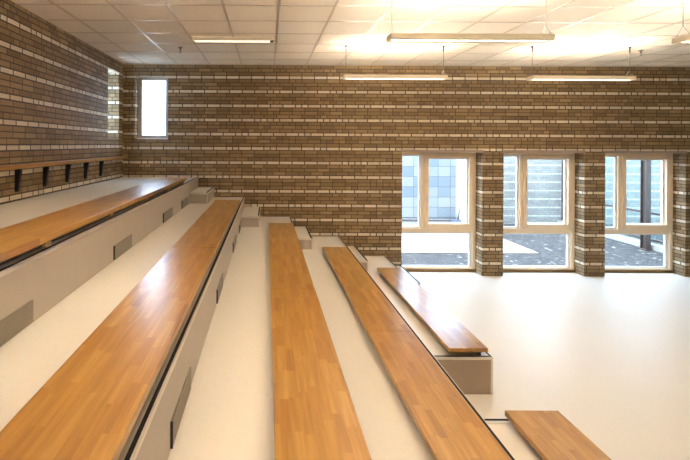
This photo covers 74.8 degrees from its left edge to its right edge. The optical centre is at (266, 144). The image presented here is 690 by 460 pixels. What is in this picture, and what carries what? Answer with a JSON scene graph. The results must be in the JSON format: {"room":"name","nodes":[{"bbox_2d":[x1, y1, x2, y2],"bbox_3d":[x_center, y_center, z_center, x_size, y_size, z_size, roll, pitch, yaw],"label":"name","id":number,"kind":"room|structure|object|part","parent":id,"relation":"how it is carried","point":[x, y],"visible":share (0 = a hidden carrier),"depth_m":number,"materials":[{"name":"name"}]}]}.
{"room":"lecture hall","nodes":[
{"label":"lecture hall","id":0,"kind":"room"},
{"bbox_2d":[0,0,122,204],"bbox_3d":[-2.895,0.450,2.830,0.420,3.910,11.660,0,0,0],"label":"wall","id":1,"kind":"structure","parent":0,"point":[61,96],"depth_m":5.51,"materials":[{"name":"brick"}]},
{"bbox_2d":[0,156,127,191],"bbox_3d":[-2.637,0.357,4.318,0.094,0.289,7.836,0,0,0],"label":"wall shelf","id":2,"kind":"object","parent":1,"relation":"attached to","point":[18,168],"visible":1,"depth_m":5.35,"materials":[{"name":"brown wood"}]},
{"bbox_2d":[11,0,689,66],"bbox_3d":[3.857,-1.593,2.730,13.903,0.255,11.860,0,0,0],"label":"ceiling","id":3,"kind":"structure","parent":0,"point":[305,32],"depth_m":5.68,"materials":[{"name":"tile"}]},
{"bbox_2d":[192,37,274,42],"bbox_3d":[-0.462,-1.464,6.200,1.150,0.044,0.180,0,0,0],"label":"ceiling lamp","id":4,"kind":"object","parent":3,"relation":"attached to","point":[194,39],"visible":1,"depth_m":6.11,"materials":[{"name":"metal"}]},
{"bbox_2d":[194,40,269,42],"bbox_3d":[-0.485,-1.460,6.200,1.055,0.026,0.140,0,0,0],"label":"diffuser","id":5,"kind":"object","parent":4,"relation":"attached to","point":[195,41],"depth_m":6.22,"materials":[{"name":"white plastic"}]},
{"bbox_2d":[343,45,447,79],"bbox_3d":[1.906,-1.226,6.612,1.520,0.498,0.165,0,0,0],"label":"pendant lamp","id":6,"kind":"object","parent":3,"relation":"hanging from","point":[346,76],"visible":1,"depth_m":6.53,"materials":[{"name":"metal"}]},
{"bbox_2d":[386,0,554,42],"bbox_3d":[1.906,-1.226,4.183,1.520,0.498,0.165,0,0,0],"label":"pendant lamp","id":7,"kind":"object","parent":3,"relation":"hanging from","point":[392,37],"visible":1,"depth_m":4.10,"materials":[{"name":"white metal"}]},
{"bbox_2d":[527,46,635,80],"bbox_3d":[4.686,-1.211,6.612,1.520,0.498,0.165,0,0,0],"label":"pendant lamp","id":8,"kind":"object","parent":3,"relation":"hanging from","point":[534,77],"visible":1,"depth_m":6.53,"materials":[{"name":"white metal"}]},
{"bbox_2d":[672,0,689,43],"bbox_3d":[4.656,-1.212,4.183,1.520,0.498,0.165,0,0,0],"label":"pendant lamp","id":9,"kind":"object","parent":3,"relation":"hanging from","point":[685,39],"visible":1,"depth_m":4.18,"materials":[{"name":"white metal"}]},
{"bbox_2d":[123,64,689,276],"bbox_3d":[3.956,0.486,8.450,13.283,3.910,0.420,0,0,0],"label":"wall","id":10,"kind":"structure","parent":0,"point":[315,147],"depth_m":8.24,"materials":[{"name":"brick"}]},
{"bbox_2d":[137,77,167,138],"bbox_3d":[-2.142,-0.686,8.385,0.597,1.166,0.130,0,0,0],"label":"window","id":11,"kind":"structure","parent":10,"relation":"in","point":[140,79],"depth_m":8.38,"materials":[{"name":"white"}]},
{"bbox_3d":[-2.145,-0.113,8.350,0.597,0.020,0.060,0,0,0],"label":"sill","id":12,"kind":"part","parent":11,"relation":"part of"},
{"bbox_2d":[123,64,636,66],"bbox_3d":[3.966,-1.460,8.229,13.283,0.008,0.022,0,0,0],"label":"trim","id":13,"kind":"structure","parent":10,"relation":"attached to","point":[123,64],"depth_m":8.22,"materials":[{"name":"paint"}]},
{"bbox_2d":[402,152,475,271],"bbox_3d":[3.256,1.292,8.498,1.491,2.286,0.165,0,0,0],"label":"window","id":14,"kind":"structure","parent":10,"relation":"in","point":[468,227],"depth_m":8.49,"materials":[{"name":"beige wood"}]},
{"bbox_3d":[3.250,2.412,8.526,1.491,0.046,0.108,0,0,0],"label":"sill","id":15,"kind":"part","parent":14,"relation":"part of","materials":[{"name":"brown wood"}]},
{"bbox_3d":[3.483,0.900,8.511,0.929,1.407,0.078,0,0,0],"label":"sash","id":16,"kind":"part","parent":14,"relation":"part of","materials":[{"name":"beige wood"}]},
{"bbox_2d":[401,150,483,152],"bbox_3d":[3.262,0.122,8.238,1.535,0.050,0.004,0,0,0],"label":"trim","id":17,"kind":"structure","parent":10,"relation":"attached to","point":[441,151],"depth_m":8.24,"materials":[{"name":"beige wood"}]},
{"bbox_2d":[503,153,574,272],"bbox_3d":[5.148,1.302,8.498,1.502,2.286,0.165,0,0,0],"label":"window","id":18,"kind":"structure","parent":10,"relation":"in","point":[567,227],"depth_m":8.49,"materials":[{"name":"beige wood"}]},
{"bbox_3d":[5.143,2.422,8.526,1.502,0.046,0.108,0,0,0],"label":"sill","id":19,"kind":"part","parent":18,"relation":"part of","materials":[{"name":"brown wood"}]},
{"bbox_3d":[5.375,0.909,8.511,0.940,1.407,0.078,0,0,0],"label":"sash","id":20,"kind":"part","parent":18,"relation":"part of","materials":[{"name":"beige wood"}]},
{"bbox_2d":[503,150,585,152],"bbox_3d":[5.154,0.132,8.238,1.546,0.050,0.004,0,0,0],"label":"trim","id":21,"kind":"structure","parent":10,"relation":"attached to","point":[504,151],"depth_m":8.24,"materials":[{"name":"beige wood"}]},
{"bbox_2d":[605,153,672,272],"bbox_3d":[7.035,1.312,8.498,1.493,2.286,0.165,0,0,0],"label":"window","id":22,"kind":"structure","parent":10,"relation":"in","point":[665,227],"depth_m":8.49,"materials":[{"name":"beige wood"}]},
{"bbox_3d":[7.029,2.432,8.526,1.493,0.046,0.108,0,0,0],"label":"sill","id":23,"kind":"part","parent":22,"relation":"part of","materials":[{"name":"brown wood"}]},
{"bbox_3d":[7.262,0.919,8.511,0.931,1.407,0.078,0,0,0],"label":"sash","id":24,"kind":"part","parent":22,"relation":"part of","materials":[{"name":"beige wood"}]},
{"bbox_2d":[604,151,686,153],"bbox_3d":[7.041,0.142,8.238,1.537,0.050,0.004,0,0,0],"label":"trim","id":25,"kind":"structure","parent":10,"relation":"attached to","point":[634,152],"depth_m":8.24,"materials":[{"name":"beige wood"}]},
{"bbox_2d":[409,272,689,459],"bbox_3d":[3.835,2.540,2.730,13.903,0.200,11.860,0,0,0],"label":"floor","id":26,"kind":"structure","parent":0,"point":[609,353],"depth_m":5.31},
{"bbox_2d":[0,177,197,346],"bbox_3d":[-1.980,1.506,2.624,1.418,1.804,11.228,0,0,0],"label":"tier","id":27,"kind":"object","parent":26,"relation":"on","point":[33,283],"visible":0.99,"depth_m":3.29,"materials":[{"name":"concrete"}]},
{"bbox_2d":[0,300,32,345],"bbox_3d":[-1.275,0.903,2.173,0.009,0.116,0.474,0,0,0],"label":"vent grille","id":28,"kind":"object","parent":27,"relation":"attached to","point":[20,317],"depth_m":2.24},
{"bbox_2d":[0,178,186,265],"bbox_3d":[-1.472,0.568,3.705,0.391,0.082,6.710,0,0,0],"label":"bench","id":29,"kind":"object","parent":27,"relation":"on","point":[17,240],"visible":0.99,"depth_m":3.15,"materials":[{"name":"brown wood"}]},
{"bbox_2d":[113,234,131,259],"bbox_3d":[-1.274,0.903,3.930,0.012,0.116,0.480,0,0,0],"label":"vent grille","id":30,"kind":"object","parent":27,"relation":"attached to","point":[122,245],"depth_m":3.89,"materials":[{"name":"beige metal"}]},
{"bbox_2d":[163,207,172,222],"bbox_3d":[-1.274,0.903,5.710,0.012,0.116,0.540,0,0,0],"label":"vent grille","id":31,"kind":"object","parent":27,"relation":"attached to","point":[168,212],"depth_m":5.66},
{"bbox_2d":[181,197,187,208],"bbox_3d":[-1.274,0.903,6.890,0.012,0.116,0.520,0,0,0],"label":"vent grille","id":32,"kind":"object","parent":27,"relation":"attached to","point":[184,201],"depth_m":6.82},
{"bbox_2d":[0,197,244,459],"bbox_3d":[-0.848,1.692,2.624,0.872,1.444,11.228,0,0,0],"label":"tier","id":33,"kind":"object","parent":26,"relation":"on","point":[28,360],"visible":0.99,"depth_m":2.33,"materials":[{"name":"concrete"}]},
{"bbox_2d":[0,200,239,459],"bbox_3d":[-0.635,0.932,3.745,0.390,0.082,6.790,0,0,0],"label":"bench","id":34,"kind":"object","parent":33,"relation":"on","point":[89,408],"visible":1,"depth_m":1.76,"materials":[{"name":"brown wood"}]},
{"bbox_2d":[170,367,190,448],"bbox_3d":[-0.416,1.268,2.170,0.012,0.116,0.480,0,0,0],"label":"vent grille","id":35,"kind":"object","parent":33,"relation":"attached to","point":[178,410],"depth_m":2.10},
{"bbox_3d":[-0.429,1.158,2.624,0.014,0.360,11.228,0,0,0],"label":"riser panel","id":36,"kind":"part","parent":33,"relation":"part of","materials":[{"name":"beige paint"}]},
{"bbox_2d":[190,187,213,203],"bbox_3d":[-1.126,0.881,7.777,0.296,0.185,0.921,0,0,0],"label":"step","id":37,"kind":"structure","parent":33,"relation":"on","point":[203,195],"depth_m":7.32,"materials":[{"name":"concrete"}]},
{"bbox_3d":[-1.128,0.882,7.321,0.293,0.182,0.007,0,0,0],"label":"trim","id":38,"kind":"part","parent":37,"relation":"part of","materials":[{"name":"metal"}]},
{"bbox_2d":[216,273,222,303],"bbox_3d":[-0.416,1.268,3.930,0.012,0.116,0.480,0,0,0],"label":"vent grille","id":39,"kind":"object","parent":33,"relation":"attached to","point":[219,286],"depth_m":3.84,"materials":[{"name":"grey metal"}]},
{"bbox_2d":[233,235,235,252],"bbox_3d":[-0.416,1.268,5.710,0.012,0.116,0.540,0,0,0],"label":"vent grille","id":40,"kind":"object","parent":33,"relation":"attached to","point":[234,239],"depth_m":5.61,"materials":[{"name":"beige metal"}]},
{"bbox_2d":[168,216,292,459],"bbox_3d":[0.007,1.877,2.624,0.864,1.084,11.228,0,0,0],"label":"tier","id":41,"kind":"object","parent":26,"relation":"on","point":[228,414],"visible":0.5,"depth_m":2.60,"materials":[{"name":"concrete"}]},
{"bbox_2d":[241,207,260,226],"bbox_3d":[-0.268,1.246,7.718,0.296,0.185,1.041,0,0,0],"label":"step","id":42,"kind":"structure","parent":41,"relation":"on","point":[250,217],"depth_m":7.20,"materials":[{"name":"concrete"}]},
{"bbox_2d":[269,223,371,459],"bbox_3d":[0.225,1.297,3.725,0.387,0.082,6.750,0,0,0],"label":"bench","id":43,"kind":"object","parent":41,"relation":"on","point":[315,416],"visible":1,"depth_m":2.41,"materials":[{"name":"brown wood"}]},
{"bbox_2d":[302,236,515,459],"bbox_3d":[0.890,2.061,2.624,0.910,0.724,11.228,0,0,0],"label":"tier","id":44,"kind":"object","parent":26,"relation":"on","point":[389,431],"visible":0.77,"depth_m":3.28,"materials":[{"name":"concrete"}]},
{"bbox_2d":[294,226,312,248],"bbox_3d":[0.591,1.610,7.718,0.296,0.185,1.041,0,0,0],"label":"step","id":45,"kind":"structure","parent":44,"relation":"on","point":[305,238],"depth_m":7.26,"materials":[{"name":"concrete"}]},
{"bbox_2d":[322,247,511,459],"bbox_3d":[1.069,1.661,3.685,0.385,0.082,6.670,0,0,0],"label":"bench","id":46,"kind":"object","parent":44,"relation":"on","point":[450,429],"visible":1,"depth_m":3.06,"materials":[{"name":"brown wood"}]},
{"bbox_2d":[397,265,420,284],"bbox_3d":[2.347,2.339,7.718,0.296,0.185,1.041,0,0,0],"label":"step","id":47,"kind":"structure","parent":26,"relation":"on","point":[400,266],"depth_m":7.67,"materials":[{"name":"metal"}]},
{"bbox_2d":[365,256,492,394],"bbox_3d":[1.769,2.246,6.272,0.856,0.364,3.932,0,0,0],"label":"tier","id":48,"kind":"object","parent":26,"relation":"on","point":[472,373],"visible":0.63,"depth_m":4.34,"materials":[{"name":"concrete"}]},
{"bbox_2d":[348,246,367,271],"bbox_3d":[1.496,1.975,7.718,0.296,0.185,1.041,0,0,0],"label":"step","id":49,"kind":"structure","parent":48,"relation":"on","point":[354,249],"depth_m":7.47,"materials":[{"name":"concrete"}]},
{"bbox_2d":[377,268,487,355],"bbox_3d":[1.966,2.026,5.734,0.383,0.082,2.832,0,0,0],"label":"bench","id":50,"kind":"object","parent":48,"relation":"on","point":[446,328],"visible":1,"depth_m":5.15,"materials":[{"name":"brown wood"}]},
{"bbox_3d":[1.768,2.249,4.317,0.852,0.359,0.014,0,0,0],"label":"panel","id":51,"kind":"part","parent":48,"relation":"part of","materials":[{"name":"beige paint"}]},
{"bbox_3d":[2.187,2.262,4.309,0.019,0.337,0.003,0,0,0],"label":"corner trim","id":52,"kind":"part","parent":48,"relation":"part of","materials":[{"name":"metal"}]},
{"bbox_2d":[484,418,542,459],"bbox_3d":[1.769,2.246,0.177,0.856,0.364,6.334,0,0,0],"label":"tier","id":53,"kind":"object","parent":26,"relation":"on","point":[518,446],"visible":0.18,"depth_m":3.11,"materials":[{"name":"concrete"}]},
{"bbox_2d":[505,410,610,459],"bbox_3d":[1.974,2.026,1.830,0.400,0.082,2.960,0,0,0],"label":"bench","id":54,"kind":"object","parent":53,"relation":"on","point":[551,434],"visible":1,"depth_m":3.01,"materials":[{"name":"brown wood"}]},
{"label":"outside","id":55,"kind":"structure","parent":0,"visible":0},
{"bbox_2d":[402,224,662,265],"bbox_3d":[4.487,2.578,15.335,27.000,0.230,13.330,0,0,0],"label":"ground","id":56,"kind":"structure","parent":55,"point":[551,248],"depth_m":9.87,"materials":[{"name":"grey asphalt"}]},
{"bbox_2d":[402,156,464,225],"bbox_3d":[2.419,1.217,13.143,6.850,2.469,0.315,0,0,0],"label":"facade","id":57,"kind":"object","parent":56,"relation":"on","point":[446,176],"visible":0.19,"depth_m":13.00,"materials":[{"name":"glass"}]},
{"bbox_3d":[2.264,2.182,13.143,6.550,0.099,0.315,0,0,0],"label":"rail","id":58,"kind":"part","parent":57,"relation":"part of","materials":[{"name":"white metal"}]},
{"bbox_3d":[5.695,1.234,13.150,0.298,2.469,0.300,0,0,0],"label":"corner post","id":59,"kind":"part","parent":57,"relation":"part of","materials":[{"name":"concrete"}]},
{"bbox_2d":[402,233,538,253],"bbox_3d":[3.312,2.445,11.475,5.650,0.024,2.950,0,0,0],"label":"paving slab","id":60,"kind":"object","parent":56,"relation":"on","point":[428,243],"visible":0.29,"depth_m":10.79,"materials":[{"name":"concrete"}]},
{"bbox_2d":[450,208,460,221],"bbox_3d":[5.422,2.135,12.710,0.226,0.615,0.220,0,0,0],"label":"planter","id":61,"kind":"object","parent":60,"relation":"on","point":[457,219],"visible":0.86,"depth_m":12.70,"materials":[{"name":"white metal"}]},
{"bbox_2d":[503,157,660,223],"bbox_3d":[10.444,1.259,14.050,9.100,2.470,0.300,0,0,0],"label":"wall","id":62,"kind":"structure","parent":56,"relation":"on","point":[544,176],"depth_m":13.90,"materials":[{"name":"white"}]},
{"bbox_2d":[557,160,662,252],"bbox_3d":[9.184,1.227,11.325,0.220,2.519,5.050,0,0,0],"label":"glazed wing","id":63,"kind":"object","parent":56,"relation":"on","point":[655,247],"visible":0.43,"depth_m":11.23},
{"bbox_3d":[9.224,1.138,11.325,0.060,2.340,5.050,0,0,0],"label":"rail","id":64,"kind":"part","parent":63,"relation":"part of","materials":[{"name":"white metal"}]},
{"bbox_2d":[638,160,651,250],"bbox_3d":[8.957,1.176,10.500,0.165,2.619,0.240,0,0,0],"label":"steel column","id":65,"kind":"structure","parent":56,"relation":"on","point":[645,165],"depth_m":10.50,"materials":[{"name":"grey metal"}]}
]}

